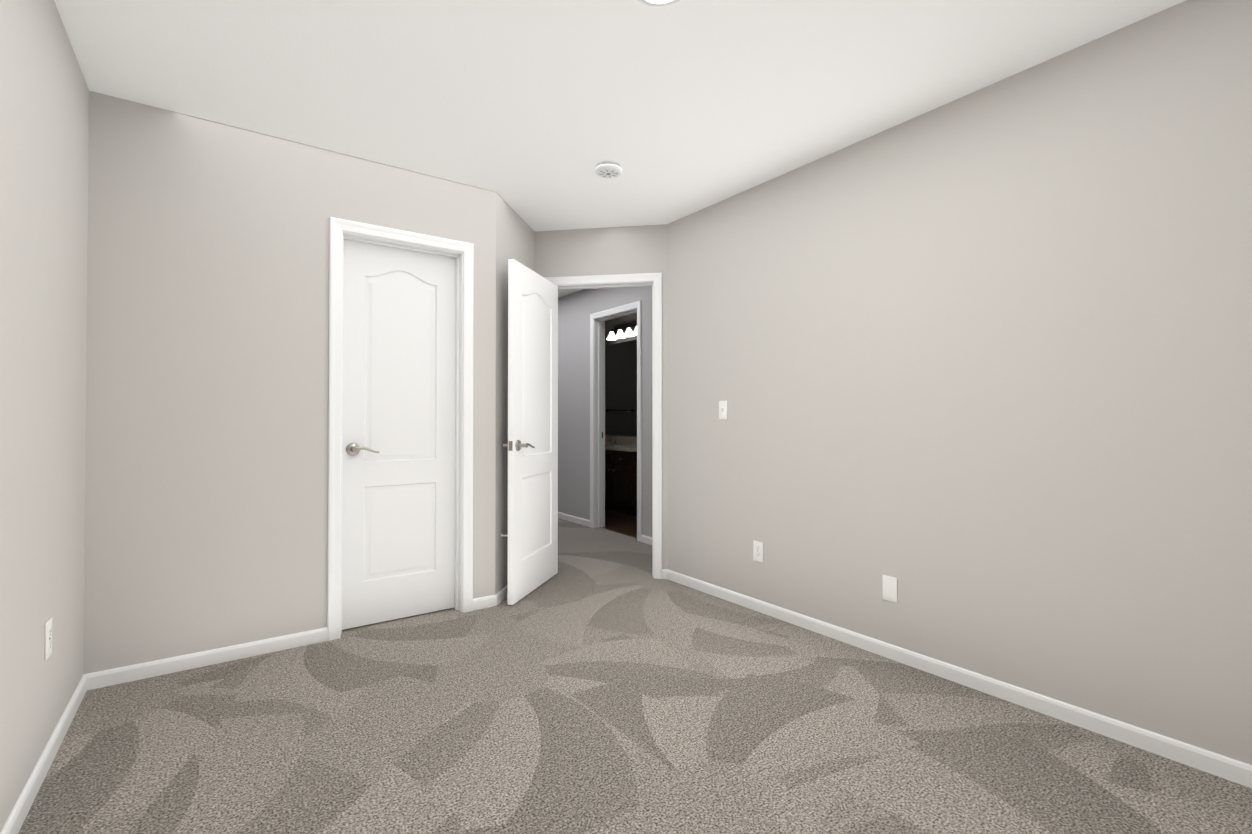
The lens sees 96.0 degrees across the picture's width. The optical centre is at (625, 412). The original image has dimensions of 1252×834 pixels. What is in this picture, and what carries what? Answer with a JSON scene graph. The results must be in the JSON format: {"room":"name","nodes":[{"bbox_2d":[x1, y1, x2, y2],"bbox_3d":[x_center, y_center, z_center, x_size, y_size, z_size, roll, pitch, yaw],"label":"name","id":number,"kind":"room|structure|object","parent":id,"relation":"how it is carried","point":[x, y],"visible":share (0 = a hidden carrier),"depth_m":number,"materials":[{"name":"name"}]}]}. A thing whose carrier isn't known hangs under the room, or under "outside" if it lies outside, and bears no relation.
{"room":"empty bedroom","nodes":[
{"label":"empty bedroom","id":0,"kind":"room"},
{"bbox_2d":[0,0,88,832],"bbox_3d":[-2.302,-0.097,2.337,0.120,2.440,7.600,0,-1,-36],"label":"wall","id":1,"kind":"structure","parent":0,"point":[44,125],"depth_m":1.69,"materials":[{"name":"grey paint"}]},
{"bbox_2d":[45,618,51,660],"bbox_3d":[-1.832,0.718,1.789,0.008,0.115,0.070,0,-1,-36],"label":"outlet","id":2,"kind":"object","parent":1,"relation":"attached to","point":[48,638],"visible":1,"depth_m":1.78,"materials":[{"name":"white plastic"}]},
{"bbox_2d":[0,569,1251,833],"bbox_3d":[-0.102,1.087,1.896,2.940,0.064,4.084,0,-1,-36],"label":"baseboard","id":3,"kind":"structure","parent":1,"relation":"attached to","point":[1198,757],"depth_m":2.30,"materials":[{"name":"white paint"}]},
{"bbox_2d":[83,91,506,673],"bbox_3d":[-1.469,-0.091,2.891,1.880,2.440,0.120,0,-1,-36],"label":"wall","id":4,"kind":"structure","parent":0,"point":[206,468],"depth_m":2.56,"materials":[{"name":"grey paint"}]},
{"bbox_2d":[342,239,455,629],"bbox_3d":[-1.244,0.108,3.101,0.618,2.030,0.159,0,-1,-36],"label":"closet door","id":5,"kind":"structure","parent":4,"relation":"in","point":[398,488],"depth_m":3.08,"materials":[{"name":"white paint"}]},
{"bbox_2d":[327,217,473,640],"bbox_3d":[-1.213,0.079,3.065,0.740,2.104,0.138,0,-1,-36],"label":"door frame","id":6,"kind":"structure","parent":4,"relation":"attached to","point":[341,230],"depth_m":3.06,"materials":[{"name":"white paint"}]},
{"bbox_2d":[506,204,533,584],"bbox_3d":[-0.769,-0.082,3.711,0.120,2.440,0.664,0,-1,9],"label":"wall","id":7,"kind":"structure","parent":0,"point":[519,239],"depth_m":3.61,"materials":[{"name":"grey paint"}]},
{"bbox_2d":[534,224,667,568],"bbox_3d":[-0.210,-0.079,4.019,1.123,2.440,0.120,0,-1,9],"label":"wall","id":8,"kind":"structure","parent":0,"point":[607,251],"depth_m":3.94,"materials":[{"name":"grey paint"}]},
{"bbox_2d":[502,259,557,604],"bbox_3d":[-0.584,0.114,3.647,0.570,2.030,0.494,0,-1,-36],"label":"entry door","id":9,"kind":"structure","parent":8,"relation":"in","point":[532,444],"depth_m":3.56,"materials":[{"name":"white paint"}]},
{"bbox_2d":[544,273,661,578],"bbox_3d":[-0.156,0.089,4.008,0.840,2.104,0.155,0,-1,9],"label":"door frame","id":10,"kind":"structure","parent":8,"relation":"attached to","point":[654,280],"depth_m":3.88,"materials":[{"name":"white paint"}]},
{"bbox_2d":[558,286,651,536],"bbox_3d":[-0.415,-0.060,5.902,0.120,2.440,4.000,0,-1,-36],"label":"wall","id":11,"kind":"structure","parent":0,"point":[576,309],"depth_m":5.86,"materials":[{"name":"grey paint"}]},
{"bbox_2d":[558,512,651,544],"bbox_3d":[-0.440,1.127,5.811,0.012,0.064,3.900,0,-1,-36],"label":"baseboard","id":12,"kind":"structure","parent":11,"relation":"attached to","point":[586,522],"depth_m":5.84,"materials":[{"name":"white paint"}]},
{"bbox_2d":[590,300,641,541],"bbox_3d":[-0.058,0.078,5.407,0.155,2.154,0.840,0,-1,-36],"label":"door frame","id":13,"kind":"structure","parent":11,"relation":"attached to","point":[597,417],"depth_m":5.67,"materials":[{"name":"white paint"}]},
{"bbox_2d":[600,509,636,537],"bbox_3d":[1.139,1.179,4.818,1.260,0.060,7.600,0,-1,-36],"label":"floor","id":14,"kind":"structure","parent":0,"point":[622,523],"depth_m":5.89,"materials":[{"name":"brown wood"}]},
{"bbox_2d":[605,450,636,516],"bbox_3d":[-0.167,0.807,7.000,0.573,0.730,1.500,0,-1,-36],"label":"bathroom vanity","id":15,"kind":"object","parent":14,"relation":"on","point":[620,474],"depth_m":6.42,"materials":[{"name":"brown wood"}]},
{"bbox_2d":[605,442,636,449],"bbox_3d":[-0.161,0.419,7.009,0.556,0.045,1.520,0,-1,-36],"label":"countertop","id":16,"kind":"structure","parent":15,"relation":"on","point":[608,445],"depth_m":6.60,"materials":[{"name":"grey stone"}]},
{"bbox_2d":[54,0,1185,297],"bbox_3d":[-0.351,-1.342,3.764,4.940,0.080,7.600,0,-1,-36],"label":"ceiling","id":17,"kind":"structure","parent":0,"point":[532,114],"depth_m":2.20,"materials":[{"name":"white paint"}]},
{"bbox_2d":[595,161,621,177],"bbox_3d":[-0.093,-1.289,2.999,0.144,0.042,0.144,0,-1,-36],"label":"smoke detector","id":18,"kind":"object","parent":17,"relation":"attached to","point":[608,169],"visible":1,"depth_m":2.96,"materials":[{"name":"white plastic"}]},
{"bbox_2d":[638,0,679,6],"bbox_3d":[0.105,-1.312,1.729,0.196,0.022,0.196,0,-1,-36],"label":"ceiling light","id":19,"kind":"object","parent":17,"relation":"attached to","point":[657,3],"visible":1,"depth_m":1.79,"materials":[{"name":"white glass"}]},
{"bbox_2d":[605,313,636,436],"bbox_3d":[0.586,-0.053,6.566,0.120,2.440,3.900,0,-1,-36],"label":"wall","id":20,"kind":"structure","parent":0,"point":[610,324],"depth_m":7.40,"materials":[{"name":"grey paint"}]},
{"bbox_2d":[605,340,636,433],"bbox_3d":[0.062,-0.322,7.178,0.007,1.190,1.440,0,-1,-36],"label":"bathroom mirror","id":21,"kind":"object","parent":20,"relation":"attached to","point":[621,388],"visible":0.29,"depth_m":7.34,"materials":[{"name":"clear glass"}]},
{"bbox_2d":[605,434,636,445],"bbox_3d":[0.056,0.355,7.167,0.020,0.100,1.520,0,-1,-36],"label":"backsplash","id":22,"kind":"structure","parent":20,"relation":"attached to","point":[628,441],"depth_m":7.29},
{"bbox_2d":[606,320,636,339],"bbox_3d":[-0.006,-1.056,7.136,0.177,0.202,0.720,0,-1,-36],"label":"sconce","id":23,"kind":"object","parent":20,"relation":"attached to","point":[627,328],"visible":0.81,"depth_m":7.18,"materials":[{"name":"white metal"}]},
{"bbox_2d":[18,518,1251,833],"bbox_3d":[-0.861,1.164,3.369,3.680,0.060,7.600,0,-1,-36],"label":"floor carpet","id":24,"kind":"object","parent":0,"point":[602,680],"visible":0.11,"depth_m":1.92,"materials":[{"name":"beige carpet"}]},
{"bbox_2d":[667,0,1251,764],"bbox_3d":[1.320,-0.094,2.554,0.120,2.440,3.460,0,-1,-36],"label":"wall","id":25,"kind":"structure","parent":0,"point":[973,370],"depth_m":2.19,"materials":[{"name":"grey paint"}]},
{"bbox_2d":[719,401,726,419],"bbox_3d":[0.588,-0.015,3.443,0.020,0.115,0.070,0,-1,-36],"label":"switch plate","id":26,"kind":"object","parent":25,"relation":"attached to","point":[722,410],"visible":1,"depth_m":3.44,"materials":[{"name":"white plastic"}]},
{"bbox_2d":[753,540,762,562],"bbox_3d":[0.754,0.792,3.216,0.008,0.115,0.070,0,-1,-36],"label":"outlet","id":27,"kind":"object","parent":25,"relation":"attached to","point":[758,551],"visible":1,"depth_m":3.21,"materials":[{"name":"white plastic"}]},
{"bbox_2d":[882,575,896,602],"bbox_3d":[1.211,0.808,2.587,0.007,0.115,0.070,0,-1,-36],"label":"blank wall plate","id":28,"kind":"object","parent":25,"relation":"attached to","point":[889,586],"visible":1,"depth_m":2.58,"materials":[{"name":"white plastic"}]}
]}

